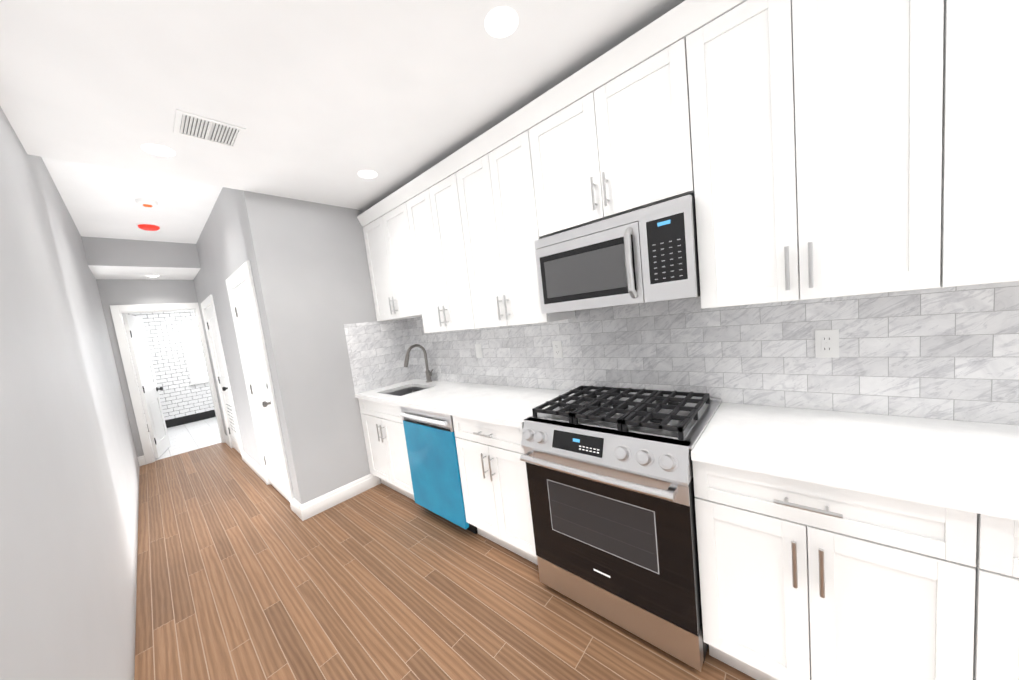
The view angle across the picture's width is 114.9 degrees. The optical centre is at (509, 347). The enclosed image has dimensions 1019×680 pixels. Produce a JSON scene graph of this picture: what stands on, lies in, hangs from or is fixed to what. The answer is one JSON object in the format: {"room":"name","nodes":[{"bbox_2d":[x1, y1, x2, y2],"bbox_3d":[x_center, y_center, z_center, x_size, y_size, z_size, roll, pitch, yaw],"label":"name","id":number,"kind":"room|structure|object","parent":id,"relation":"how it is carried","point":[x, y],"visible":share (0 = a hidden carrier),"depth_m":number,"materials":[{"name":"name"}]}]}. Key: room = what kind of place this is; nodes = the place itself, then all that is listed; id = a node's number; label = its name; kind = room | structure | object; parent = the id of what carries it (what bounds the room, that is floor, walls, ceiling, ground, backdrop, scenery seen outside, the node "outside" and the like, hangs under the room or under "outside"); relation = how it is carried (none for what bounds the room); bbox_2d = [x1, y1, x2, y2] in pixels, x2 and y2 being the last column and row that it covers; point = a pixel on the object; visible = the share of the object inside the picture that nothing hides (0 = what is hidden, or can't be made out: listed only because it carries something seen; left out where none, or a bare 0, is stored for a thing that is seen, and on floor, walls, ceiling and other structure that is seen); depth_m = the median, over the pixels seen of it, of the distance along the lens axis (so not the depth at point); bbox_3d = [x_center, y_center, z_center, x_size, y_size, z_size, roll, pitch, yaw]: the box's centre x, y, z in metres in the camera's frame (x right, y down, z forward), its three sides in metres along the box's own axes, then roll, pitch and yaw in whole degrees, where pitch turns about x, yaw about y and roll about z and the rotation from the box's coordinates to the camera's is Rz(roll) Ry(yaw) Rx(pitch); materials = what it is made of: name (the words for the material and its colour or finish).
{"room":"kitchen","nodes":[
{"label":"kitchen","id":0,"kind":"room"},
{"bbox_2d":[0,106,139,679],"bbox_3d":[-2.855,0.097,2.128,12.220,2.950,0.120,-2,7,42],"label":"wall","id":1,"kind":"structure","parent":0,"point":[69,485],"depth_m":1.22,"materials":[{"name":"grey paint"}]},
{"bbox_2d":[42,157,222,243],"bbox_3d":[-2.943,-1.496,3.386,2.750,0.220,2.340,-2,7,42],"label":"ceiling","id":2,"kind":"structure","parent":0,"point":[99,202],"depth_m":2.92,"materials":[{"name":"white paint"}]},
{"bbox_2d":[135,198,157,206],"bbox_3d":[-3.236,-1.281,2.905,0.136,0.046,0.136,-2,7,42],"label":"smoke detector","id":3,"kind":"object","parent":2,"relation":"attached to","point":[146,202],"visible":1,"depth_m":2.88,"materials":[{"name":"white plastic"}]},
{"bbox_2d":[136,223,160,230],"bbox_3d":[-3.829,-1.270,3.456,0.176,0.040,0.176,-2,7,42],"label":"detector","id":4,"kind":"object","parent":2,"relation":"attached to","point":[148,227],"visible":1,"depth_m":3.42,"materials":[{"name":"red plastic"}]},
{"bbox_2d":[81,236,200,279],"bbox_3d":[-4.354,-1.301,4.667,1.070,0.530,2.340,-2,7,42],"label":"ceiling soffit","id":5,"kind":"structure","parent":0,"point":[109,258],"depth_m":3.92,"materials":[{"name":"white paint"}]},
{"bbox_2d":[96,279,222,456],"bbox_3d":[-4.522,-0.004,5.152,0.120,2.950,2.220,-2,7,42],"label":"wall","id":6,"kind":"structure","parent":0,"point":[123,292],"depth_m":4.40,"materials":[{"name":"grey paint"}]},
{"bbox_2d":[122,314,170,458],"bbox_3d":[-5.325,0.557,4.834,0.707,2.059,0.236,-2,7,42],"label":"open bathroom door","id":7,"kind":"structure","parent":6,"relation":"in","point":[145,376],"depth_m":4.74,"materials":[{"name":"white paint"}]},
{"bbox_2d":[109,303,224,463],"bbox_3d":[-4.881,0.468,4.718,0.138,2.180,0.849,-2,7,42],"label":"door frame","id":8,"kind":"structure","parent":6,"relation":"attached to","point":[117,311],"depth_m":4.46,"materials":[{"name":"white paint"}]},
{"bbox_2d":[122,311,215,431],"bbox_3d":[-6.653,0.065,6.959,0.132,2.950,2.100,-2,7,42],"label":"tiled wall","id":9,"kind":"structure","parent":0,"point":[183,401],"depth_m":6.64,"materials":[{"name":"tile"}]},
{"bbox_2d":[179,323,208,384],"bbox_3d":[-6.513,0.107,7.034,0.080,1.280,0.780,-2,7,42],"label":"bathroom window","id":10,"kind":"structure","parent":9,"relation":"in","point":[192,347],"depth_m":6.88,"materials":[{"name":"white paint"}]},
{"bbox_2d":[149,417,220,460],"bbox_3d":[-5.461,1.524,6.199,2.860,0.060,2.340,-2,7,42],"label":"floor","id":11,"kind":"structure","parent":0,"point":[187,437],"depth_m":5.63,"materials":[{"name":"white tile"}]},
{"bbox_2d":[193,187,296,499],"bbox_3d":[-3.229,-0.024,3.821,3.580,2.950,0.120,-2,7,42],"label":"wall","id":12,"kind":"structure","parent":0,"point":[223,248],"depth_m":3.50,"materials":[{"name":"grey paint"}]},
{"bbox_2d":[205,307,240,453],"bbox_3d":[-3.877,0.464,4.393,0.770,1.999,0.103,-2,7,42],"label":"hall door","id":13,"kind":"structure","parent":12,"relation":"in","point":[221,372],"depth_m":4.46,"materials":[{"name":"white paint"}]},
{"bbox_2d":[224,434,229,446],"bbox_3d":[-4.293,1.415,4.950,0.430,0.130,0.016,-2,7,42],"label":"baseboard","id":14,"kind":"structure","parent":12,"relation":"attached to","point":[225,436],"depth_m":4.95,"materials":[{"name":"white paint"}]},
{"bbox_2d":[201,260,293,511],"bbox_3d":[-3.057,0.384,3.738,3.070,2.120,0.138,-2,7,42],"label":"door frame","id":15,"kind":"structure","parent":12,"relation":"attached to","point":[241,272],"depth_m":3.23,"materials":[{"name":"white paint"}]},
{"bbox_2d":[242,451,264,481],"bbox_3d":[-2.991,1.377,3.796,1.090,0.130,0.016,-2,7,42],"label":"baseboard","id":16,"kind":"structure","parent":12,"relation":"attached to","point":[248,460],"depth_m":3.75,"materials":[{"name":"white paint"}]},
{"bbox_2d":[233,279,289,501],"bbox_3d":[-2.320,0.419,3.014,0.790,1.999,0.103,-2,7,42],"label":"hall door","id":17,"kind":"structure","parent":12,"relation":"in","point":[244,310],"depth_m":3.05,"materials":[{"name":"white paint"}]},
{"bbox_2d":[239,190,376,503],"bbox_3d":[-1.456,-0.151,3.037,0.120,2.950,1.310,-2,7,42],"label":"wall","id":18,"kind":"structure","parent":0,"point":[311,271],"depth_m":2.73,"materials":[{"name":"grey paint"}]},
{"bbox_2d":[297,474,380,520],"bbox_3d":[-1.466,1.292,2.875,0.016,0.130,0.666,-2,7,42],"label":"baseboard","id":19,"kind":"structure","parent":18,"relation":"attached to","point":[315,506],"depth_m":2.82,"materials":[{"name":"white paint"}]},
{"bbox_2d":[0,0,684,210],"bbox_3d":[0.240,-1.468,0.590,5.720,0.460,2.340,-2,7,42],"label":"ceiling","id":20,"kind":"structure","parent":0,"point":[323,101],"depth_m":1.43,"materials":[{"name":"white paint"}]},
{"bbox_2d":[141,144,174,156],"bbox_3d":[-1.961,-1.099,1.819,0.132,0.008,0.132,-2,7,42],"label":"recessed light","id":21,"kind":"object","parent":20,"relation":"in","point":[158,150],"visible":1,"depth_m":1.81,"materials":[{"name":"white plastic"}]},
{"bbox_2d":[173,109,245,148],"bbox_3d":[-1.570,-1.133,1.703,0.240,0.007,0.260,-2,7,42],"label":"ceiling vent","id":22,"kind":"object","parent":20,"relation":"in","point":[195,126],"visible":1,"depth_m":1.69,"materials":[{"name":"white metal"}]},
{"bbox_2d":[358,170,376,178],"bbox_3d":[-1.034,-1.258,2.372,0.132,0.008,0.132,-2,7,42],"label":"recessed light","id":23,"kind":"object","parent":20,"relation":"in","point":[368,174],"visible":1,"depth_m":2.36,"materials":[{"name":"white plastic"}]},
{"bbox_2d":[485,6,517,37],"bbox_3d":[-0.031,-1.267,1.272,0.132,0.008,0.132,-2,7,42],"label":"recessed light","id":24,"kind":"object","parent":20,"relation":"in","point":[501,21],"visible":1,"depth_m":1.26,"materials":[{"name":"white plastic"}]},
{"bbox_2d":[357,0,746,226],"bbox_3d":[0.126,-1.235,1.897,3.801,0.090,0.359,-2,7,42],"label":"crown molding","id":25,"kind":"structure","parent":20,"relation":"attached to","point":[682,20],"depth_m":1.52,"materials":[{"name":"white paint"}]},
{"bbox_2d":[134,442,755,679],"bbox_3d":[-0.844,1.391,2.109,9.480,0.060,2.340,-2,7,42],"label":"floor","id":26,"kind":"structure","parent":0,"point":[245,571],"depth_m":1.80,"materials":[{"name":"brown wood"}]},
{"bbox_2d":[358,398,414,500],"bbox_3d":[-0.876,0.837,2.993,0.758,0.872,0.646,-2,7,42],"label":"base cabinet","id":27,"kind":"object","parent":26,"relation":"on","point":[385,441],"visible":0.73,"depth_m":2.75,"materials":[{"name":"white paint"}]},
{"bbox_2d":[355,379,1018,520],"bbox_3d":[0.218,0.355,1.950,3.802,0.032,0.641,-2,7,42],"label":"countertop","id":28,"kind":"structure","parent":27,"relation":"on","point":[969,466],"depth_m":1.07,"materials":[{"name":"white stone"}]},
{"bbox_2d":[386,387,426,395],"bbox_3d":[-0.911,0.509,2.936,0.444,0.203,0.384,-2,7,42],"label":"sink","id":29,"kind":"object","parent":28,"relation":"in","point":[405,391],"visible":0.04,"depth_m":3.14,"materials":[{"name":"silver metal"}]},
{"bbox_2d":[404,344,432,382],"bbox_3d":[-0.852,0.161,3.054,0.120,0.383,0.273,-2,7,42],"label":"gooseneck faucet","id":30,"kind":"object","parent":28,"relation":"on","point":[428,374],"visible":1,"depth_m":3.12,"materials":[{"name":"silver metal"}]},
{"bbox_2d":[400,406,477,533],"bbox_3d":[-0.369,0.826,2.532,0.604,0.869,0.646,-2,7,42],"label":"dishwasher","id":31,"kind":"object","parent":26,"relation":"on","point":[433,460],"visible":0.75,"depth_m":2.28,"materials":[{"name":"blue metal"}]},
{"bbox_2d":[452,416,537,564],"bbox_3d":[0.093,0.809,2.135,0.608,0.872,0.646,-2,7,42],"label":"base cabinet","id":32,"kind":"object","parent":26,"relation":"on","point":[494,482],"visible":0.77,"depth_m":1.90,"materials":[{"name":"white paint"}]},
{"bbox_2d":[520,385,720,671],"bbox_3d":[0.573,0.752,1.644,0.774,0.970,0.728,-2,7,42],"label":"gas range","id":33,"kind":"object","parent":26,"relation":"on","point":[610,484],"visible":1,"depth_m":1.39,"materials":[{"name":"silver metal"}]},
{"bbox_2d":[692,460,976,679],"bbox_3d":[1.120,0.780,1.226,0.608,0.872,0.646,-2,7,42],"label":"base cabinet","id":34,"kind":"object","parent":26,"relation":"on","point":[801,580],"visible":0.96,"depth_m":0.97,"materials":[{"name":"white paint"}]},
{"bbox_2d":[973,513,1018,679],"bbox_3d":[1.516,0.768,0.874,0.448,0.872,0.646,-2,7,42],"label":"base cabinet","id":35,"kind":"object","parent":26,"relation":"on","point":[996,637],"visible":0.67,"depth_m":0.77,"materials":[{"name":"white paint"}]},
{"bbox_3d":[1.118,-0.301,1.543,5.720,2.950,0.120,-2,7,42],"label":"wall","id":36,"kind":"structure","parent":0,"visible":0},
{"bbox_2d":[363,202,421,320],"bbox_3d":[-0.956,-0.717,2.953,0.758,0.888,0.357,-2,7,42],"label":"upper cabinet","id":37,"kind":"object","parent":36,"relation":"attached to","point":[390,258],"visible":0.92,"depth_m":2.82,"materials":[{"name":"white paint"}]},
{"bbox_2d":[406,173,476,332],"bbox_3d":[-0.435,-0.656,2.506,0.608,1.040,0.357,-2,7,42],"label":"upper cabinet","id":38,"kind":"object","parent":36,"relation":"attached to","point":[437,237],"visible":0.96,"depth_m":2.38,"materials":[{"name":"white paint"}]},
{"bbox_2d":[456,130,575,327],"bbox_3d":[0.021,-0.669,2.102,0.608,1.040,0.357,-2,7,42],"label":"upper cabinet","id":39,"kind":"object","parent":36,"relation":"attached to","point":[497,199],"visible":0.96,"depth_m":1.97,"materials":[{"name":"white paint"}]},
{"bbox_2d":[528,38,694,237],"bbox_3d":[0.508,-0.918,1.625,0.760,0.568,0.357,-2,7,42],"label":"upper cabinet","id":40,"kind":"object","parent":36,"relation":"attached to","point":[620,145],"visible":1,"depth_m":1.46,"materials":[{"name":"white paint"}]},
{"bbox_2d":[534,194,699,313],"bbox_3d":[0.541,-0.411,1.646,0.756,0.398,0.429,-2,7,42],"label":"over-the-range microwave","id":41,"kind":"object","parent":40,"relation":"attached to","point":[647,254],"visible":1,"depth_m":1.46,"materials":[{"name":"silver metal"}]},
{"bbox_2d":[344,281,1018,424],"bbox_3d":[0.181,0.022,1.921,3.803,0.639,0.638,-2,7,42],"label":"backsplash","id":42,"kind":"structure","parent":36,"relation":"attached to","point":[948,353],"depth_m":1.47,"materials":[{"name":"tile"}]},
{"bbox_2d":[475,344,482,357],"bbox_3d":[-0.259,0.030,2.723,0.070,0.115,0.010,-2,7,42],"label":"electrical outlet plate","id":43,"kind":"object","parent":42,"relation":"attached to","point":[478,348],"visible":1,"depth_m":2.72,"materials":[{"name":"white plastic"}]},
{"bbox_2d":[552,341,562,357],"bbox_3d":[0.325,0.014,2.206,0.070,0.115,0.008,-2,7,42],"label":"electrical outlet plate","id":44,"kind":"object","parent":42,"relation":"attached to","point":[557,350],"visible":1,"depth_m":2.20,"materials":[{"name":"white plastic"}]},
{"bbox_2d":[815,329,838,357],"bbox_3d":[1.306,-0.015,1.338,0.070,0.115,0.008,-2,7,42],"label":"outlet plate","id":45,"kind":"object","parent":42,"relation":"attached to","point":[826,343],"visible":1,"depth_m":1.34,"materials":[{"name":"white plastic"}]},
{"bbox_2d":[686,0,943,308],"bbox_3d":[1.048,-0.699,1.192,0.608,1.040,0.357,-2,7,42],"label":"upper cabinet","id":46,"kind":"object","parent":36,"relation":"attached to","point":[816,131],"visible":1,"depth_m":1.06,"materials":[{"name":"white paint"}]},
{"bbox_2d":[939,0,1018,287],"bbox_3d":[1.444,-0.711,0.841,0.448,1.040,0.357,-2,7,42],"label":"upper cabinet","id":47,"kind":"object","parent":36,"relation":"attached to","point":[980,183],"visible":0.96,"depth_m":0.86,"materials":[{"name":"white paint"}]}
]}

